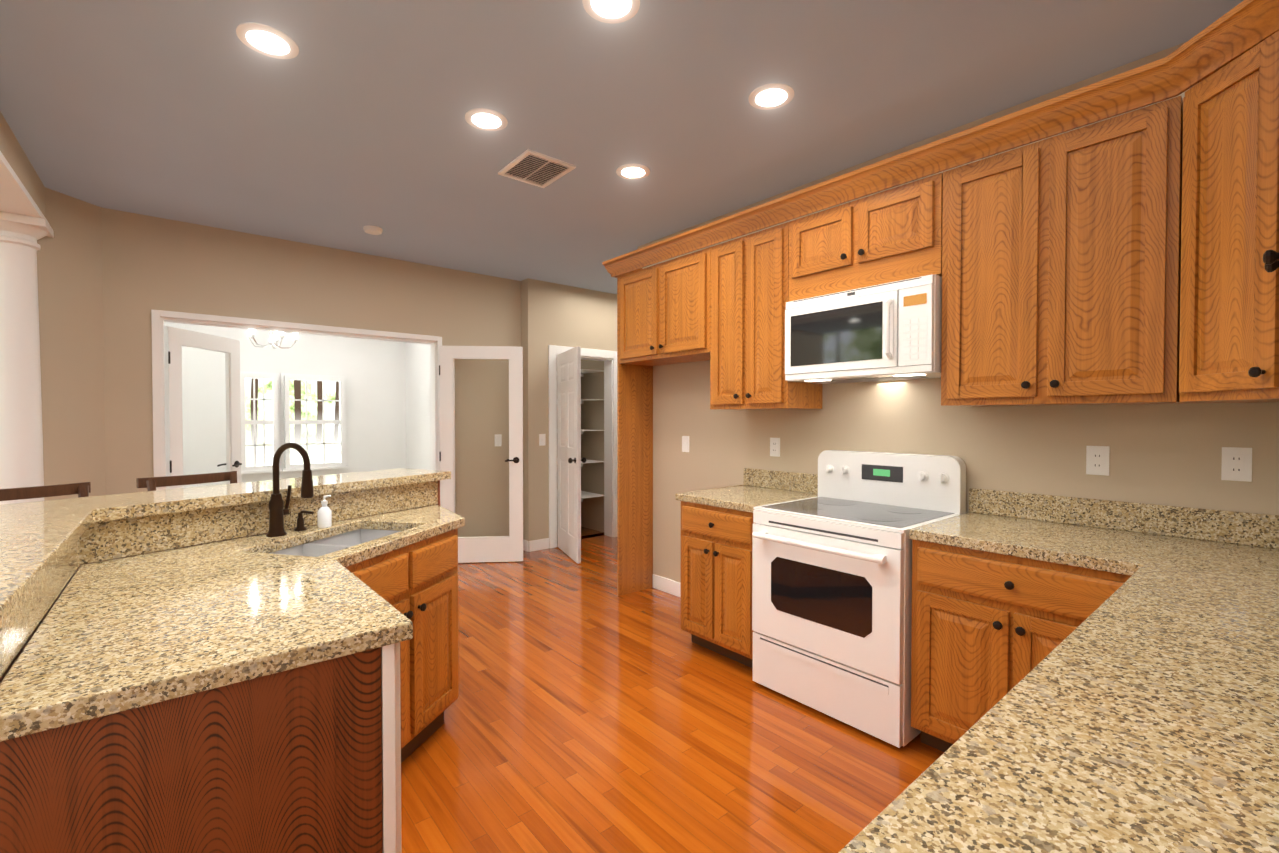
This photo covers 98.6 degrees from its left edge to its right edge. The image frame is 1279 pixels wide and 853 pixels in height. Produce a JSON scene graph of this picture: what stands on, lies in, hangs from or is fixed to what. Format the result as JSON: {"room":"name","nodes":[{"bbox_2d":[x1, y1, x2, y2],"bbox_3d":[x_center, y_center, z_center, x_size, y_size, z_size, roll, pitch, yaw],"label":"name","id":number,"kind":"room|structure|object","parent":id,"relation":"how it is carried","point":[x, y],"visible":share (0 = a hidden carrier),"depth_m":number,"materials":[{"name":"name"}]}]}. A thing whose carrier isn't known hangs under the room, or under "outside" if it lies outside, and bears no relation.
{"room":"kitchen","nodes":[
{"label":"kitchen","id":0,"kind":"room"},
{"bbox_2d":[37,187,105,500],"bbox_3d":[-3.767,-0.078,3.495,0.520,2.780,0.390,-1,1,-40],"label":"wall","id":1,"kind":"structure","parent":0,"point":[70,280],"depth_m":3.52,"materials":[{"name":"paint"}]},
{"bbox_2d":[0,151,48,222],"bbox_3d":[-2.053,-1.201,1.267,0.290,0.034,5.300,-1,1,-40],"label":"trim","id":2,"kind":"structure","parent":1,"relation":"attached to","point":[16,197],"depth_m":2.89,"materials":[{"name":"white"}]},
{"bbox_2d":[164,322,405,487],"bbox_3d":[-4.480,-0.046,6.528,3.490,2.620,0.120,-1,1,-40],"label":"wall","id":3,"kind":"structure","parent":0,"point":[373,372],"depth_m":6.84,"materials":[{"name":"paint"}]},
{"bbox_2d":[240,371,281,473],"bbox_3d":[-4.430,-0.049,6.413,0.424,1.174,0.120,-1,1,-40],"label":"window","id":4,"kind":"structure","parent":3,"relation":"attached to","point":[275,421],"depth_m":6.41,"materials":[{"name":"white wood"}]},
{"bbox_2d":[280,373,348,471],"bbox_3d":[-3.992,-0.055,6.779,0.704,1.174,0.120,-1,1,-40],"label":"window","id":5,"kind":"structure","parent":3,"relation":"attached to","point":[286,421],"depth_m":6.74,"materials":[{"name":"white wood"}]},
{"bbox_2d":[101,207,520,536],"bbox_3d":[-2.460,-0.098,4.761,3.110,2.780,0.120,-1,1,-40],"label":"wall","id":6,"kind":"structure","parent":0,"point":[207,270],"depth_m":4.41,"materials":[{"name":"paint"}]},
{"bbox_2d":[164,326,241,489],"bbox_3d":[-3.481,0.274,4.420,0.499,2.033,0.630,-1,1,-40],"label":"french door","id":7,"kind":"structure","parent":6,"relation":"in","point":[175,339],"depth_m":4.25,"materials":[{"name":"white wood"}]},
{"bbox_2d":[151,310,441,505],"bbox_3d":[-2.676,0.232,4.574,2.041,2.132,0.139,-1,1,-40],"label":"door frame","id":8,"kind":"structure","parent":6,"relation":"attached to","point":[159,318],"depth_m":4.22,"materials":[{"name":"white wood"}]},
{"bbox_2d":[439,346,522,562],"bbox_3d":[-1.483,0.262,5.179,0.658,2.033,0.464,-1,1,-40],"label":"french door","id":9,"kind":"structure","parent":6,"relation":"in","point":[509,548],"depth_m":5.18,"materials":[{"name":"white wood"}]},
{"bbox_2d":[495,434,501,445],"bbox_3d":[-1.422,0.140,5.543,0.074,0.120,0.016,-1,1,-40],"label":"light switch","id":10,"kind":"object","parent":6,"relation":"attached to","point":[498,440],"depth_m":5.54,"materials":[{"name":"white plastic"}]},
{"bbox_2d":[405,342,430,469],"bbox_3d":[-2.337,-0.047,6.590,0.120,2.620,2.530,-1,1,-40],"label":"wall","id":11,"kind":"structure","parent":0,"point":[418,401],"depth_m":7.12,"materials":[{"name":"paint"}]},
{"bbox_2d":[521,278,616,541],"bbox_3d":[-0.404,-0.122,6.301,2.020,2.780,0.150,-1,1,-40],"label":"wall","id":12,"kind":"structure","parent":0,"point":[537,317],"depth_m":5.71,"materials":[{"name":"paint"}]},
{"bbox_2d":[539,434,545,445],"bbox_3d":[-1.003,0.137,5.696,0.074,0.120,0.016,-1,1,-40],"label":"light switch","id":13,"kind":"object","parent":12,"relation":"attached to","point":[542,439],"visible":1,"depth_m":5.70,"materials":[{"name":"white plastic"}]},
{"bbox_2d":[557,346,585,563],"bbox_3d":[-0.725,0.263,5.441,0.300,2.023,0.717,-1,1,-40],"label":"door leaf","id":14,"kind":"structure","parent":12,"relation":"in","point":[569,459],"depth_m":5.35,"materials":[{"name":"white wood"}]},
{"bbox_2d":[548,345,616,547],"bbox_3d":[-0.636,0.208,6.100,0.931,2.132,0.169,-1,1,-40],"label":"door frame","id":15,"kind":"structure","parent":12,"relation":"attached to","point":[608,358],"depth_m":6.28,"materials":[{"name":"white wood"}]},
{"bbox_2d":[581,359,603,531],"bbox_3d":[-0.596,-0.131,6.843,0.120,2.780,0.930,-1,1,-40],"label":"shelves","id":16,"kind":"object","parent":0,"point":[592,448],"depth_m":6.72,"materials":[{"name":"paint"}]},
{"bbox_2d":[581,491,603,501],"bbox_3d":[-0.672,0.832,6.576,0.349,0.044,0.497,-1,1,-40],"label":"shelf","id":17,"kind":"object","parent":16,"relation":"attached to","point":[584,494],"visible":0.48,"depth_m":6.50,"materials":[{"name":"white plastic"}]},
{"bbox_2d":[581,459,603,466],"bbox_3d":[-0.672,0.432,6.569,0.349,0.044,0.497,-1,1,-40],"label":"shelf","id":18,"kind":"object","parent":16,"relation":"attached to","point":[591,461],"visible":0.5,"depth_m":6.49,"materials":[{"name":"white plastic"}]},
{"bbox_2d":[581,429,603,433],"bbox_3d":[-0.672,0.062,6.564,0.349,0.044,0.497,-1,1,-40],"label":"shelf","id":19,"kind":"object","parent":16,"relation":"attached to","point":[590,430],"visible":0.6,"depth_m":6.33,"materials":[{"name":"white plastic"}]},
{"bbox_2d":[581,399,603,402],"bbox_3d":[-0.672,-0.298,6.558,0.349,0.044,0.497,-1,1,-40],"label":"shelf","id":20,"kind":"object","parent":16,"relation":"attached to","point":[582,400],"visible":0.42,"depth_m":6.38,"materials":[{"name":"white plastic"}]},
{"bbox_2d":[581,369,603,373],"bbox_3d":[-0.672,-0.638,6.553,0.349,0.044,0.497,-1,1,-40],"label":"shelf","id":21,"kind":"object","parent":16,"relation":"attached to","point":[584,371],"visible":0.52,"depth_m":6.52,"materials":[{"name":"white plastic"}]},
{"bbox_2d":[0,0,1243,293],"bbox_3d":[-2.416,-1.467,1.807,10.840,0.050,6.840,-1,1,-40],"label":"ceiling","id":22,"kind":"structure","parent":0,"point":[344,126],"depth_m":2.46,"materials":[{"name":"paint"}]},
{"bbox_2d":[0,111,44,215],"bbox_3d":[-2.050,-1.326,1.261,0.260,0.215,5.290,-1,1,-40],"label":"header beam","id":23,"kind":"structure","parent":22,"relation":"attached to","point":[13,153],"depth_m":2.86,"materials":[{"name":"paint"}]},
{"bbox_2d":[236,22,298,58],"bbox_3d":[-1.391,-1.441,2.063,0.196,0.008,0.196,-1,1,-40],"label":"recessed light","id":24,"kind":"object","parent":22,"relation":"in","point":[266,40],"visible":1,"depth_m":2.05,"materials":[{"name":"white"}]},
{"bbox_2d":[363,225,382,234],"bbox_3d":[-1.988,-1.460,4.105,0.130,0.035,0.130,-1,1,-40],"label":"smoke detector","id":25,"kind":"object","parent":22,"relation":"attached to","point":[372,230],"visible":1,"depth_m":4.07,"materials":[{"name":"white plastic"}]},
{"bbox_2d":[465,108,507,130],"bbox_3d":[-0.725,-1.450,2.606,0.196,0.008,0.196,-1,1,-40],"label":"recessed light","id":26,"kind":"object","parent":22,"relation":"in","point":[485,119],"visible":1,"depth_m":2.59,"materials":[{"name":"white"}]},
{"bbox_2d":[498,149,575,187],"bbox_3d":[-0.586,-1.456,3.126,0.300,0.012,0.360,-1,1,-40],"label":"ceiling vent","id":27,"kind":"object","parent":22,"relation":"in","point":[531,167],"visible":1,"depth_m":3.11,"materials":[{"name":"white metal"}]},
{"bbox_2d":[582,0,639,23],"bbox_3d":[-0.096,-1.438,1.868,0.196,0.008,0.196,-1,1,-40],"label":"recessed light","id":28,"kind":"object","parent":22,"relation":"in","point":[612,11],"visible":1,"depth_m":1.89,"materials":[{"name":"white"}]},
{"bbox_2d":[616,163,649,179],"bbox_3d":[-0.036,-1.458,3.154,0.196,0.008,0.196,-1,1,-40],"label":"recessed light","id":29,"kind":"object","parent":22,"relation":"in","point":[633,171],"visible":1,"depth_m":3.14,"materials":[{"name":"white"}]},
{"bbox_2d":[749,83,793,109],"bbox_3d":[0.579,-1.447,2.417,0.196,0.008,0.196,-1,1,-40],"label":"recessed light","id":30,"kind":"object","parent":22,"relation":"in","point":[769,96],"visible":1,"depth_m":2.41,"materials":[{"name":"white"}]},
{"bbox_2d":[401,526,943,852],"bbox_3d":[-2.368,1.363,1.794,10.840,0.050,6.690,-1,1,-40],"label":"floor","id":31,"kind":"structure","parent":0,"point":[589,710],"depth_m":2.30,"materials":[{"name":"brown wood"}]},
{"bbox_2d":[0,212,53,504],"bbox_3d":[-3.679,0.051,3.251,0.320,2.529,0.320,-1,1,-40],"label":"column","id":32,"kind":"structure","parent":31,"relation":"on","point":[21,447],"depth_m":3.19,"materials":[{"name":"white paint"}]},
{"bbox_2d":[0,482,90,500],"bbox_3d":[-2.083,0.782,1.932,0.500,1.112,0.444,1,1,29],"label":"bar stool","id":33,"kind":"object","parent":31,"relation":"on","point":[82,489],"visible":0.1,"depth_m":2.07,"materials":[{"name":"brown wood"}]},
{"bbox_2d":[136,471,236,490],"bbox_3d":[-1.832,0.775,2.389,0.500,1.112,0.444,1,1,29],"label":"bar stool","id":34,"kind":"object","parent":31,"relation":"on","point":[150,483],"visible":0.12,"depth_m":2.45,"materials":[{"name":"brown wood"}]},
{"bbox_2d":[0,480,439,682],"bbox_3d":[-1.114,0.816,1.860,1.424,1.044,1.759,-1,1,-40],"label":"backsplash","id":35,"kind":"structure","parent":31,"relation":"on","point":[111,540],"depth_m":1.91,"materials":[{"name":"stone"}]},
{"bbox_2d":[0,468,450,632],"bbox_3d":[-1.240,0.272,1.875,1.697,0.040,1.996,-1,1,-40],"label":"bar","id":36,"kind":"object","parent":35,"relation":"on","point":[39,540],"visible":1,"depth_m":1.75,"materials":[{"name":"stone"}]},
{"bbox_2d":[0,528,458,852],"bbox_3d":[-1.034,0.901,1.834,1.220,0.874,1.584,-1,1,-40],"label":"base cabinet","id":37,"kind":"object","parent":31,"relation":"on","point":[310,758],"visible":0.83,"depth_m":1.05,"materials":[{"name":"brown wood"}]},
{"bbox_2d":[0,505,464,741],"bbox_3d":[-1.018,0.443,1.842,1.269,0.040,1.617,-1,1,-40],"label":"countertop","id":38,"kind":"structure","parent":37,"relation":"on","point":[113,636],"depth_m":1.21,"materials":[{"name":"stone"}]},
{"bbox_2d":[266,443,313,536],"bbox_3d":[-1.335,0.239,2.097,0.140,0.357,0.180,-1,1,-40],"label":"kitchen faucet","id":39,"kind":"object","parent":38,"relation":"on","point":[277,511],"visible":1,"depth_m":2.09,"materials":[{"name":"brown metal"}]},
{"bbox_2d":[294,510,313,530],"bbox_3d":[-1.346,0.376,2.207,0.062,0.080,0.074,-1,1,-40],"label":"soap dispenser","id":40,"kind":"object","parent":38,"relation":"on","point":[300,524],"visible":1,"depth_m":2.20,"materials":[{"name":"brown metal"}]},
{"bbox_2d":[317,495,331,527],"bbox_3d":[-1.301,0.348,2.274,0.052,0.133,0.052,-1,1,-40],"label":"soap bottle","id":41,"kind":"object","parent":38,"relation":"on","point":[324,515],"visible":1,"depth_m":2.26,"materials":[{"name":"white plastic"}]},
{"bbox_2d":[270,529,400,556],"bbox_3d":[-1.141,0.559,2.115,0.372,0.199,0.620,0,1,14],"label":"undermount sink","id":42,"kind":"object","parent":38,"relation":"in","point":[321,547],"visible":0.04,"depth_m":2.28,"materials":[{"name":"silver metal"}]},
{"bbox_2d":[617,247,710,595],"bbox_3d":[0.251,0.085,3.940,0.396,2.440,0.958,-1,1,-40],"label":"tall cabinet","id":43,"kind":"object","parent":31,"relation":"on","point":[663,313],"visible":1,"depth_m":4.12,"materials":[{"name":"brown wood"}]},
{"bbox_2d":[680,501,753,667],"bbox_3d":[0.647,0.878,3.260,0.678,0.874,0.566,-1,1,-40],"label":"base cabinet","id":44,"kind":"object","parent":31,"relation":"on","point":[716,583],"visible":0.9,"depth_m":3.04,"materials":[{"name":"brown wood"}]},
{"bbox_2d":[675,468,817,512],"bbox_3d":[0.655,0.363,3.267,0.650,0.155,0.600,-1,1,-40],"label":"countertop","id":45,"kind":"structure","parent":44,"relation":"on","point":[760,487],"depth_m":3.30,"materials":[{"name":"stone"}]},
{"bbox_2d":[752,450,966,747],"bbox_3d":[1.047,0.733,2.706,0.735,1.182,0.760,-1,1,-40],"label":"range","id":46,"kind":"object","parent":31,"relation":"on","point":[831,595],"visible":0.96,"depth_m":2.53,"materials":[{"name":"white metal"}]},
{"bbox_2d":[911,539,1130,751],"bbox_3d":[1.573,0.896,2.173,0.645,0.874,0.712,-1,1,-40],"label":"base cabinet","id":47,"kind":"object","parent":31,"relation":"on","point":[989,630],"visible":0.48,"depth_m":2.03,"materials":[{"name":"brown wood"}]},
{"bbox_3d":[1.057,0.916,0.888,1.868,0.874,0.678,-1,1,-40],"label":"base cabinet","id":48,"kind":"object","parent":31,"relation":"on","visible":0},
{"bbox_2d":[909,488,1149,562],"bbox_3d":[1.563,0.380,2.177,0.654,0.155,0.698,-1,1,-40],"label":"countertop","id":49,"kind":"structure","parent":48,"relation":"on","point":[1041,527],"depth_m":2.25,"materials":[{"name":"stone"}]},
{"bbox_2d":[838,504,1278,852],"bbox_3d":[1.277,0.397,1.054,2.530,0.155,0.660,-1,1,-40],"label":"countertop","id":50,"kind":"structure","parent":48,"relation":"on","point":[1137,711],"depth_m":0.80,"materials":[{"name":"stone"}]},
{"bbox_2d":[638,42,1278,582],"bbox_3d":[1.269,-0.072,3.126,0.120,2.780,3.870,-1,1,-40],"label":"wall","id":51,"kind":"structure","parent":0,"point":[1164,454],"depth_m":2.62,"materials":[{"name":"paint"}]},
{"bbox_2d":[653,574,680,597],"bbox_3d":[0.343,1.247,4.152,0.014,0.110,1.140,-1,1,-40],"label":"baseboard","id":52,"kind":"structure","parent":51,"relation":"attached to","point":[669,586],"depth_m":4.29,"materials":[{"name":"white wood"}]},
{"bbox_2d":[682,436,688,451],"bbox_3d":[0.343,0.132,4.133,0.016,0.120,0.074,-1,1,-40],"label":"light switch","id":53,"kind":"object","parent":51,"relation":"attached to","point":[685,443],"visible":1,"depth_m":4.13,"materials":[{"name":"white plastic"}]},
{"bbox_2d":[710,222,822,409],"bbox_3d":[0.744,-0.616,3.338,0.396,1.020,0.578,-1,1,-40],"label":"upper cabinet","id":54,"kind":"object","parent":51,"relation":"attached to","point":[749,288],"visible":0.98,"depth_m":3.19,"materials":[{"name":"brown wood"}]},
{"bbox_2d":[770,438,779,456],"bbox_3d":[0.864,0.131,3.513,0.010,0.120,0.074,-1,1,-40],"label":"electrical outlet","id":55,"kind":"object","parent":51,"relation":"attached to","point":[775,447],"visible":1,"depth_m":3.51,"materials":[{"name":"white plastic"}]},
{"bbox_2d":[789,173,942,301],"bbox_3d":[1.183,-0.898,2.807,0.396,0.440,0.788,-1,1,-40],"label":"upper cabinet","id":56,"kind":"object","parent":51,"relation":"attached to","point":[891,235],"visible":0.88,"depth_m":2.65,"materials":[{"name":"brown wood"}]},
{"bbox_2d":[785,274,941,383],"bbox_3d":[1.163,-0.453,2.785,0.464,0.428,0.758,-1,1,-40],"label":"microwave","id":57,"kind":"object","parent":56,"relation":"attached to","point":[891,331],"visible":0.98,"depth_m":2.61,"materials":[{"name":"white"}]},
{"bbox_2d":[941,96,1188,406],"bbox_3d":[1.677,-0.598,2.220,0.396,1.020,0.746,-1,1,-40],"label":"upper cabinet","id":58,"kind":"object","parent":51,"relation":"attached to","point":[1061,268],"visible":0.98,"depth_m":2.06,"materials":[{"name":"brown wood"}]},
{"bbox_2d":[1086,446,1109,475],"bbox_3d":[1.895,0.141,2.277,0.010,0.120,0.074,-1,1,-40],"label":"electrical outlet","id":59,"kind":"object","parent":51,"relation":"attached to","point":[1097,460],"visible":1,"depth_m":2.27,"materials":[{"name":"white plastic"}]},
{"bbox_2d":[1179,30,1278,403],"bbox_3d":[2.030,-0.589,1.631,0.608,1.020,0.604,-1,1,-40],"label":"upper cabinet","id":60,"kind":"object","parent":51,"relation":"attached to","point":[1229,321],"visible":1,"depth_m":1.64,"materials":[{"name":"brown wood"}]},
{"bbox_2d":[1263,249,1278,271],"bbox_3d":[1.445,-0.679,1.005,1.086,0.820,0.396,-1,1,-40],"label":"cabinet knob","id":61,"kind":"object","parent":60,"relation":"attached to","point":[1270,259],"visible":1,"depth_m":1.12,"materials":[{"name":"black metal"}]},
{"bbox_2d":[602,0,1278,277],"bbox_3d":[0.570,-1.171,2.462,1.778,0.115,3.768,-1,1,-40],"label":"crown molding","id":62,"kind":"structure","parent":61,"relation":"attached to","point":[1241,28],"depth_m":2.16,"materials":[{"name":"brown wood"}]},
{"bbox_2d":[1221,447,1251,481],"bbox_3d":[2.145,0.136,1.978,0.010,0.120,0.074,-1,1,-40],"label":"electrical outlet","id":63,"kind":"object","parent":51,"relation":"attached to","point":[1236,464],"visible":1,"depth_m":1.98,"materials":[{"name":"white plastic"}]},
{"bbox_3d":[-3.669,-1.365,5.536,3.490,0.050,2.650,-1,1,-40],"label":"ceiling","id":64,"kind":"structure","parent":0,"visible":0},
{"bbox_2d":[248,329,297,348],"bbox_3d":[-3.596,-1.056,5.413,0.402,0.565,0.418,-1,1,-40],"label":"chandelier","id":65,"kind":"object","parent":64,"relation":"hanging from","point":[271,341],"visible":0.77,"depth_m":5.39,"materials":[{"name":"silver metal"}]},
{"label":"outside","id":66,"kind":"structure","parent":0,"visible":0},
{"bbox_2d":[245,378,339,465],"bbox_3d":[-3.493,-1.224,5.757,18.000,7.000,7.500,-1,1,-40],"label":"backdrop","id":67,"kind":"structure","parent":66,"point":[297,391],"depth_m":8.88,"materials":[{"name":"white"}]}
]}

